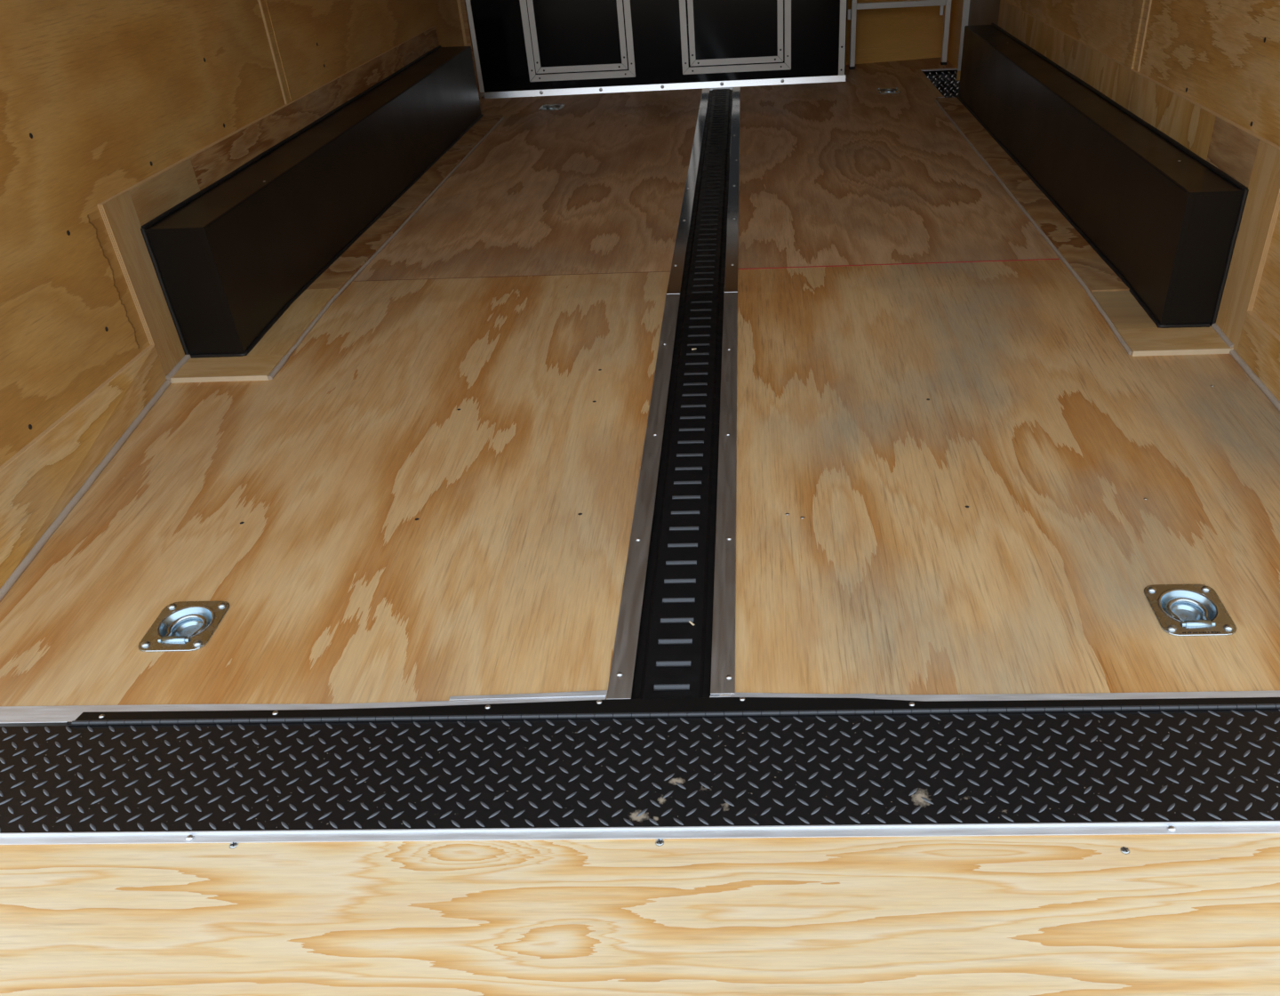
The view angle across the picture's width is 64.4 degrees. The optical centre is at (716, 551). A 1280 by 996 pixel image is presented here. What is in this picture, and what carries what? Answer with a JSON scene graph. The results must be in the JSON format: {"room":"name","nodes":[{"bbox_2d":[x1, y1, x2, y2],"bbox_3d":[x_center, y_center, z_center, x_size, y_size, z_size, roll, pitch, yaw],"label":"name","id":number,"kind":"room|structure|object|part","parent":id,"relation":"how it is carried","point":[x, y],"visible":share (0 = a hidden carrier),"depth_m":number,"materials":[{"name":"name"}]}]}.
{"room":"cargo space","nodes":[
{"label":"cargo space","id":0,"kind":"room"},
{"bbox_2d":[0,0,483,465],"bbox_3d":[-1.331,-2.040,3.082,0.052,2.140,5.170,-1,34,2],"label":"wall","id":1,"kind":"structure","parent":0,"point":[98,98],"depth_m":2.18,"materials":[{"name":"brown wood"}]},
{"bbox_2d":[0,344,166,588],"bbox_3d":[-1.271,-0.099,1.937,0.116,0.178,1.094,-1,34,2],"label":"trim","id":2,"kind":"structure","parent":1,"relation":"attached to","point":[39,480],"depth_m":1.99,"materials":[{"name":"brown wood"}]},
{"bbox_2d":[0,379,170,600],"bbox_3d":[-1.258,-0.082,1.963,0.015,0.063,1.062,-4,34,-2],"label":"trim","id":3,"kind":"structure","parent":1,"relation":"attached to","point":[25,563],"depth_m":2.00,"materials":[{"name":"silver metal"}]},
{"bbox_2d":[97,191,184,375],"bbox_3d":[-1.308,-0.598,2.329,0.011,0.423,0.112,-1,34,2],"label":"trim","id":4,"kind":"structure","parent":1,"relation":"attached to","point":[119,216],"depth_m":2.30,"materials":[{"name":"beige wood"}]},
{"bbox_2d":[128,158,199,225],"bbox_3d":[-1.310,-0.851,2.408,0.011,0.092,0.302,-1,34,2],"label":"trim","id":5,"kind":"structure","parent":1,"relation":"attached to","point":[153,197],"depth_m":2.39,"materials":[{"name":"brown wood"}]},
{"bbox_2d":[165,354,190,380],"bbox_3d":[-1.292,-0.442,2.429,0.016,0.022,0.113,-1,34,2],"label":"trim","id":6,"kind":"structure","parent":1,"relation":"attached to","point":[186,357],"depth_m":2.42,"materials":[{"name":"silver metal"}]},
{"bbox_2d":[169,354,284,383],"bbox_3d":[-1.174,-0.440,2.431,0.240,0.017,0.111,-1,34,2],"label":"trim","id":7,"kind":"structure","parent":1,"relation":"attached to","point":[257,367],"depth_m":2.42,"materials":[{"name":"brown wood"}]},
{"bbox_2d":[97,25,439,204],"bbox_3d":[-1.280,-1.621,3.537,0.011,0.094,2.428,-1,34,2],"label":"trim","id":8,"kind":"structure","parent":1,"relation":"attached to","point":[219,160],"depth_m":3.12,"materials":[{"name":"brown wood"}]},
{"bbox_2d":[247,288,339,355],"bbox_3d":[-1.104,-0.599,2.641,0.110,0.027,0.416,-1,34,2],"label":"trim","id":9,"kind":"structure","parent":1,"relation":"attached to","point":[295,320],"depth_m":2.62,"materials":[{"name":"beige wood"}]},
{"bbox_2d":[285,114,503,358],"bbox_3d":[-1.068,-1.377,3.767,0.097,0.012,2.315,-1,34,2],"label":"trim","id":10,"kind":"structure","parent":1,"relation":"attached to","point":[348,264],"depth_m":3.41,"materials":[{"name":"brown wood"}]},
{"bbox_2d":[456,0,467,46],"bbox_3d":[-1.264,-3.124,4.561,0.014,2.020,0.008,-1,34,2],"label":"trim","id":11,"kind":"structure","parent":1,"relation":"attached to","point":[458,1],"depth_m":4.93,"materials":[{"name":"brown wood"}]},
{"bbox_2d":[460,0,481,99],"bbox_3d":[-1.253,-3.139,4.582,0.032,2.020,0.041,-1,34,2],"label":"trim","id":12,"kind":"structure","parent":1,"relation":"attached to","point":[462,2],"depth_m":4.97,"materials":[{"name":"brown wood"}]},
{"bbox_2d":[0,88,702,705],"bbox_3d":[-0.696,-1.048,3.348,1.210,0.088,4.480,-1,34,2],"label":"floor","id":13,"kind":"structure","parent":0,"point":[432,497],"depth_m":2.02,"materials":[{"name":"brown wood"}]},
{"bbox_2d":[137,600,229,652],"bbox_3d":[-0.877,0.126,1.674,0.113,0.028,0.125,-1,34,2],"label":"ring","id":14,"kind":"object","parent":13,"relation":"attached to","point":[180,626],"visible":1,"depth_m":1.68,"materials":[{"name":"metal"}]},
{"bbox_2d":[159,606,212,636],"bbox_3d":[-0.877,0.125,1.680,0.083,0.020,0.083,-1,37,2],"label":"cup","id":15,"kind":"object","parent":14,"relation":"on","point":[173,620],"depth_m":1.69,"materials":[{"name":"silver metal"}]},
{"bbox_2d":[267,355,287,379],"bbox_3d":[-1.050,-0.442,2.428,0.014,0.018,0.109,-1,34,2],"label":"trim","id":16,"kind":"structure","parent":13,"relation":"on","point":[283,361],"depth_m":2.42,"materials":[{"name":"silver metal"}]},
{"bbox_2d":[0,696,605,723],"bbox_3d":[-0.730,0.236,1.509,1.134,0.003,0.039,-1,34,2],"label":"threshold strip","id":17,"kind":"object","parent":13,"relation":"on","point":[65,713],"visible":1,"depth_m":1.51,"materials":[{"name":"metal"}]},
{"bbox_2d":[140,45,483,358],"bbox_3d":[-1.197,-1.373,3.514,0.154,0.331,2.742,-1,34,2],"label":"box","id":18,"kind":"object","parent":13,"relation":"on","point":[229,259],"visible":1,"depth_m":2.80,"materials":[{"name":"black"}]},
{"bbox_2d":[353,271,665,281],"bbox_3d":[-0.581,-0.778,2.870,0.904,0.006,0.003,-1,34,2],"label":"seam","id":19,"kind":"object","parent":13,"relation":"on","point":[652,271],"depth_m":2.87,"materials":[{"name":"brown wood"}]},
{"bbox_2d":[448,689,607,700],"bbox_3d":[-0.280,0.213,1.507,0.235,0.002,0.012,-2,34,1],"label":"threshold strip","id":20,"kind":"object","parent":13,"relation":"on","point":[600,692],"visible":1,"depth_m":1.50,"materials":[{"name":"metal"}]},
{"bbox_2d":[538,103,564,110],"bbox_3d":[-0.793,-2.139,4.886,0.113,0.026,0.125,-1,34,2],"label":"ring","id":21,"kind":"object","parent":13,"relation":"attached to","point":[550,107],"visible":0.86,"depth_m":4.87,"materials":[{"name":"metal"}]},
{"bbox_2d":[543,104,559,107],"bbox_3d":[-0.793,-2.139,4.891,0.083,0.020,0.083,-1,34,2],"label":"cup","id":22,"kind":"object","parent":21,"relation":"on","point":[544,106],"depth_m":4.91,"materials":[{"name":"silver metal"}]},
{"bbox_2d":[606,294,679,699],"bbox_3d":[-0.129,-0.233,2.092,0.036,0.073,1.497,-1,34,2],"label":"strip","id":23,"kind":"object","parent":13,"relation":"on","point":[623,661],"visible":1,"depth_m":1.84,"materials":[{"name":"metal"}]},
{"bbox_2d":[465,0,847,98],"bbox_3d":[-0.299,-2.940,4.996,1.855,1.150,0.452,-3,34,0],"label":"base cabinet","id":24,"kind":"object","parent":13,"relation":"on","point":[522,48],"visible":1,"depth_m":5.02,"materials":[{"name":"black"}]},
{"bbox_3d":[-1.200,-2.648,4.915,0.022,0.770,0.022,-3,34,0],"label":"corner trim","id":25,"kind":"part","parent":24,"relation":"part of","materials":[{"name":"silver metal"}]},
{"bbox_3d":[-0.685,-2.663,4.913,0.532,0.682,0.008,-3,34,0],"label":"door frame","id":26,"kind":"part","parent":24,"relation":"part of","materials":[{"name":"silver metal"}]},
{"bbox_3d":[-0.686,-2.664,4.914,0.468,0.616,0.006,-3,34,0],"label":"door","id":27,"kind":"part","parent":24,"relation":"part of","materials":[{"name":"black"}]},
{"bbox_3d":[-0.686,-2.661,4.910,0.460,0.608,0.004,-3,34,0],"label":"door edge trim","id":28,"kind":"part","parent":24,"relation":"part of","materials":[{"name":"silver metal"}]},
{"bbox_3d":[-0.261,-2.357,5.134,1.835,0.030,0.013,-3,34,0],"label":"trim","id":29,"kind":"part","parent":24,"relation":"part of","materials":[{"name":"silver metal"}]},
{"bbox_3d":[0.090,-2.701,4.914,0.545,0.682,0.008,-3,34,0],"label":"door frame","id":30,"kind":"part","parent":24,"relation":"part of","materials":[{"name":"silver metal"}]},
{"bbox_3d":[0.091,-2.702,4.915,0.474,0.616,0.006,-3,34,0],"label":"door","id":31,"kind":"part","parent":24,"relation":"part of","materials":[{"name":"black"}]},
{"bbox_3d":[0.091,-2.699,4.911,0.466,0.608,0.004,-3,34,0],"label":"door edge trim","id":32,"kind":"part","parent":24,"relation":"part of","materials":[{"name":"silver metal"}]},
{"bbox_3d":[0.617,-2.736,4.918,0.031,0.770,0.023,-3,34,0],"label":"corner trim","id":33,"kind":"part","parent":24,"relation":"part of","materials":[{"name":"silver metal"}]},
{"bbox_2d":[631,294,723,698],"bbox_3d":[-0.052,-0.225,2.096,0.148,0.087,1.496,-1,34,2],"label":"track","id":34,"kind":"object","parent":13,"relation":"in","point":[673,659],"visible":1,"depth_m":1.85,"materials":[{"name":"black metal"}]},
{"bbox_2d":[666,88,710,294],"bbox_3d":[-0.083,-1.516,3.907,0.036,0.006,2.944,-1,34,2],"label":"strip","id":35,"kind":"object","parent":13,"relation":"on","point":[676,276],"visible":1,"depth_m":3.37,"materials":[{"name":"silver metal"}]},
{"bbox_2d":[680,88,732,297],"bbox_3d":[-0.006,-1.505,3.909,0.148,0.018,2.940,-1,34,2],"label":"track","id":36,"kind":"object","parent":13,"relation":"in","point":[704,269],"visible":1,"depth_m":3.37,"materials":[{"name":"black metal"}]},
{"bbox_2d":[845,0,944,64],"bbox_3d":[0.910,-3.534,5.056,0.750,2.070,0.066,-8,35,-8],"label":"wall","id":37,"kind":"structure","parent":0,"point":[883,35],"depth_m":5.52,"materials":[{"name":"brown wood"}]},
{"bbox_2d":[728,57,1279,695],"bbox_3d":[0.662,-1.276,3.587,1.207,0.088,5.190,-1,34,2],"label":"floor","id":38,"kind":"structure","parent":0,"point":[953,477],"depth_m":2.01,"materials":[{"name":"brown wood"}]},
{"bbox_2d":[0,696,1279,832],"bbox_3d":[-0.070,0.285,1.399,2.440,0.020,0.228,-1,34,2],"label":"threshold","id":39,"kind":"object","parent":38,"relation":"attached to","point":[1217,759],"visible":1,"depth_m":1.39,"materials":[{"name":"black metal"}]},
{"bbox_2d":[710,292,737,695],"bbox_3d":[0.024,-0.238,2.089,0.036,0.072,1.490,-1,34,2],"label":"strip","id":40,"kind":"object","parent":38,"relation":"on","point":[723,657],"visible":1,"depth_m":1.84,"materials":[{"name":"metal"}]},
{"bbox_2d":[724,87,740,292],"bbox_3d":[0.071,-1.520,3.903,0.036,0.006,2.949,-1,34,2],"label":"strip","id":41,"kind":"object","parent":38,"relation":"on","point":[732,254],"visible":1,"depth_m":3.36,"materials":[{"name":"silver metal"}]},
{"bbox_2d":[709,693,874,696],"bbox_3d":[0.111,0.211,1.486,0.242,0.001,0.006,-1,34,2],"label":"threshold strip","id":42,"kind":"object","parent":38,"relation":"on","point":[843,693],"visible":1,"depth_m":1.49,"materials":[{"name":"metal"}]},
{"bbox_2d":[876,87,901,93],"bbox_3d":[0.833,-2.223,4.895,0.113,0.026,0.125,-1,34,2],"label":"ring","id":43,"kind":"object","parent":38,"relation":"attached to","point":[896,90],"visible":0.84,"depth_m":4.88,"materials":[{"name":"metal"}]},
{"bbox_2d":[738,258,1059,269],"bbox_3d":[0.506,-0.800,2.826,0.889,0.007,0.005,-1,34,2],"label":"trim","id":44,"kind":"structure","parent":38,"relation":"on","point":[1036,259],"depth_m":2.82,"materials":[{"name":"red paint"}]},
{"bbox_2d":[848,0,951,69],"bbox_3d":[0.954,-2.978,5.312,0.545,0.760,0.270,-1,34,2],"label":"frame","id":45,"kind":"object","parent":38,"relation":"on","point":[852,13],"visible":1,"depth_m":5.28,"materials":[{"name":"silver metal"}]},
{"bbox_3d":[0.713,-2.903,5.225,0.027,0.728,0.027,-1,34,2],"label":"leg","id":46,"kind":"part","parent":45,"relation":"part of","materials":[{"name":"silver metal"}]},
{"bbox_3d":[0.963,-2.850,5.270,0.466,0.028,0.024,-3,34,0],"label":"rail","id":47,"kind":"part","parent":45,"relation":"part of","materials":[{"name":"silver metal"}]},
{"bbox_3d":[1.205,-2.927,5.226,0.027,0.728,0.027,-1,34,2],"label":"leg","id":48,"kind":"part","parent":45,"relation":"part of","materials":[{"name":"silver metal"}]},
{"bbox_2d":[914,69,944,97],"bbox_3d":[1.050,-2.304,4.986,0.032,0.005,0.825,-1,34,2],"label":"trim","id":49,"kind":"structure","parent":38,"relation":"on","point":[919,72],"depth_m":4.98,"materials":[{"name":"brown wood"}]},
{"bbox_2d":[920,67,959,97],"bbox_3d":[1.179,-2.221,5.040,0.233,0.210,0.824,-1,34,2],"label":"plate","id":50,"kind":"object","parent":38,"relation":"in","point":[947,84],"visible":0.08,"depth_m":5.32,"materials":[{"name":"metal"}]},
{"bbox_2d":[729,689,1279,701],"bbox_3d":[0.576,0.206,1.459,1.112,0.003,0.022,-1,34,3],"label":"threshold strip","id":51,"kind":"object","parent":38,"relation":"on","point":[1219,693],"visible":1,"depth_m":1.46,"materials":[{"name":"metal"}]},
{"bbox_2d":[1144,584,1236,636],"bbox_3d":[0.749,0.095,1.606,0.113,0.028,0.125,-1,34,2],"label":"ring","id":52,"kind":"object","parent":38,"relation":"attached to","point":[1180,610],"visible":1,"depth_m":1.61,"materials":[{"name":"metal"}]},
{"bbox_2d":[1160,590,1215,621],"bbox_3d":[0.749,0.095,1.612,0.083,0.020,0.083,-1,37,2],"label":"cup","id":53,"kind":"object","parent":52,"relation":"on","point":[1176,605],"depth_m":1.62,"materials":[{"name":"silver metal"}]},
{"bbox_2d":[946,0,1279,335],"bbox_3d":[1.191,-2.103,2.997,0.050,2.140,5.210,-1,34,2],"label":"wall","id":54,"kind":"structure","parent":0,"point":[1223,56],"depth_m":2.43,"materials":[{"name":"brown wood"}]},
{"bbox_2d":[957,0,969,71],"bbox_3d":[1.233,-3.342,4.706,0.032,2.020,0.018,-1,34,2],"label":"trim","id":55,"kind":"structure","parent":54,"relation":"attached to","point":[966,3],"depth_m":5.15,"materials":[{"name":"silver metal"}]},
{"bbox_2d":[934,96,1132,354],"bbox_3d":[1.030,-1.369,3.609,0.100,0.012,2.516,-1,34,2],"label":"trim","id":56,"kind":"structure","parent":54,"relation":"attached to","point":[1096,274],"depth_m":3.16,"materials":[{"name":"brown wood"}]},
{"bbox_2d":[1091,290,1157,329],"bbox_3d":[1.009,-0.590,2.483,0.116,0.022,0.218,-1,34,2],"label":"trim","id":57,"kind":"structure","parent":54,"relation":"attached to","point":[1124,310],"depth_m":2.48,"materials":[{"name":"brown wood"}]},
{"bbox_2d":[997,0,1279,160],"bbox_3d":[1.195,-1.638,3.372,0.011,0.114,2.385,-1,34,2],"label":"trim","id":58,"kind":"structure","parent":54,"relation":"attached to","point":[1188,124],"depth_m":2.95,"materials":[{"name":"brown wood"}]},
{"bbox_2d":[1117,326,1233,356],"bbox_3d":[1.060,-0.489,2.345,0.224,0.018,0.121,-1,34,2],"label":"trim","id":59,"kind":"structure","parent":54,"relation":"attached to","point":[1156,340],"depth_m":2.33,"materials":[{"name":"brown wood"}]},
{"bbox_2d":[1211,323,1233,347],"bbox_3d":[1.170,-0.497,2.336,0.015,0.020,0.112,-1,34,2],"label":"trim","id":60,"kind":"structure","parent":54,"relation":"attached to","point":[1218,330],"depth_m":2.33,"materials":[{"name":"silver metal"}]},
{"bbox_2d":[1206,116,1259,187],"bbox_3d":[1.166,-0.898,2.286,0.011,0.112,0.240,-1,34,2],"label":"trim","id":61,"kind":"structure","parent":54,"relation":"attached to","point":[1232,150],"depth_m":2.27,"materials":[{"name":"brown wood"}]},
{"bbox_2d":[1216,139,1279,351],"bbox_3d":[1.169,-0.655,2.221,0.011,0.442,0.138,-1,34,2],"label":"trim","id":62,"kind":"structure","parent":54,"relation":"attached to","point":[1262,204],"depth_m":2.20,"materials":[{"name":"brown wood"}]},
{"bbox_2d":[1229,349,1279,411],"bbox_3d":[1.157,-0.133,1.867,0.015,0.064,1.063,-1,34,2],"label":"trim","id":63,"kind":"structure","parent":54,"relation":"attached to","point":[1254,378],"depth_m":2.18,"materials":[{"name":"silver metal"}]},
{"bbox_2d":[1236,312,1279,401],"bbox_3d":[1.164,-0.143,1.833,0.012,0.194,1.078,-1,34,2],"label":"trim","id":64,"kind":"structure","parent":54,"relation":"attached to","point":[1259,346],"depth_m":2.16,"materials":[{"name":"brown wood"}]},
{"bbox_3d":[1.268,-2.997,4.419,0.013,2.270,0.890,-1,34,2],"label":"wall","id":65,"kind":"structure","parent":0,"visible":0},
{"bbox_2d":[968,0,999,25],"bbox_3d":[1.249,-2.969,4.433,0.026,2.090,0.850,-1,34,2],"label":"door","id":66,"kind":"structure","parent":65,"relation":"in","point":[980,12],"depth_m":4.80,"materials":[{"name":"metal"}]},
{"bbox_3d":[1.149,-1.438,3.729,0.239,0.018,2.234,-1,34,2],"label":"floor","id":67,"kind":"structure","parent":0,"visible":0},
{"bbox_2d":[956,22,1248,327],"bbox_3d":[1.132,-1.423,3.424,0.136,0.330,2.729,-1,34,2],"label":"box","id":68,"kind":"object","parent":67,"relation":"on","point":[1164,219],"visible":0.98,"depth_m":2.70,"materials":[{"name":"black"}]},
{"label":"outside","id":69,"kind":"structure","parent":0,"visible":0},
{"bbox_2d":[0,87,1254,726],"bbox_3d":[-0.049,0.123,2.011,28.000,0.030,30.000,-1,34,2],"label":"ground","id":70,"kind":"structure","parent":69,"point":[731,88],"depth_m":1.79,"materials":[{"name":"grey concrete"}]},
{"bbox_2d":[0,820,1279,995],"bbox_3d":[-0.088,0.873,0.640,2.440,0.104,1.688,-1,34,2],"label":"door","id":71,"kind":"structure","parent":70,"relation":"on","point":[1136,908],"depth_m":1.22,"materials":[{"name":"brown wood"}]},
{"bbox_3d":[-0.072,0.361,1.302,2.440,0.005,0.016,-1,34,2],"label":"edge trim","id":72,"kind":"part","parent":71,"relation":"part of","materials":[{"name":"metal"}]}
]}

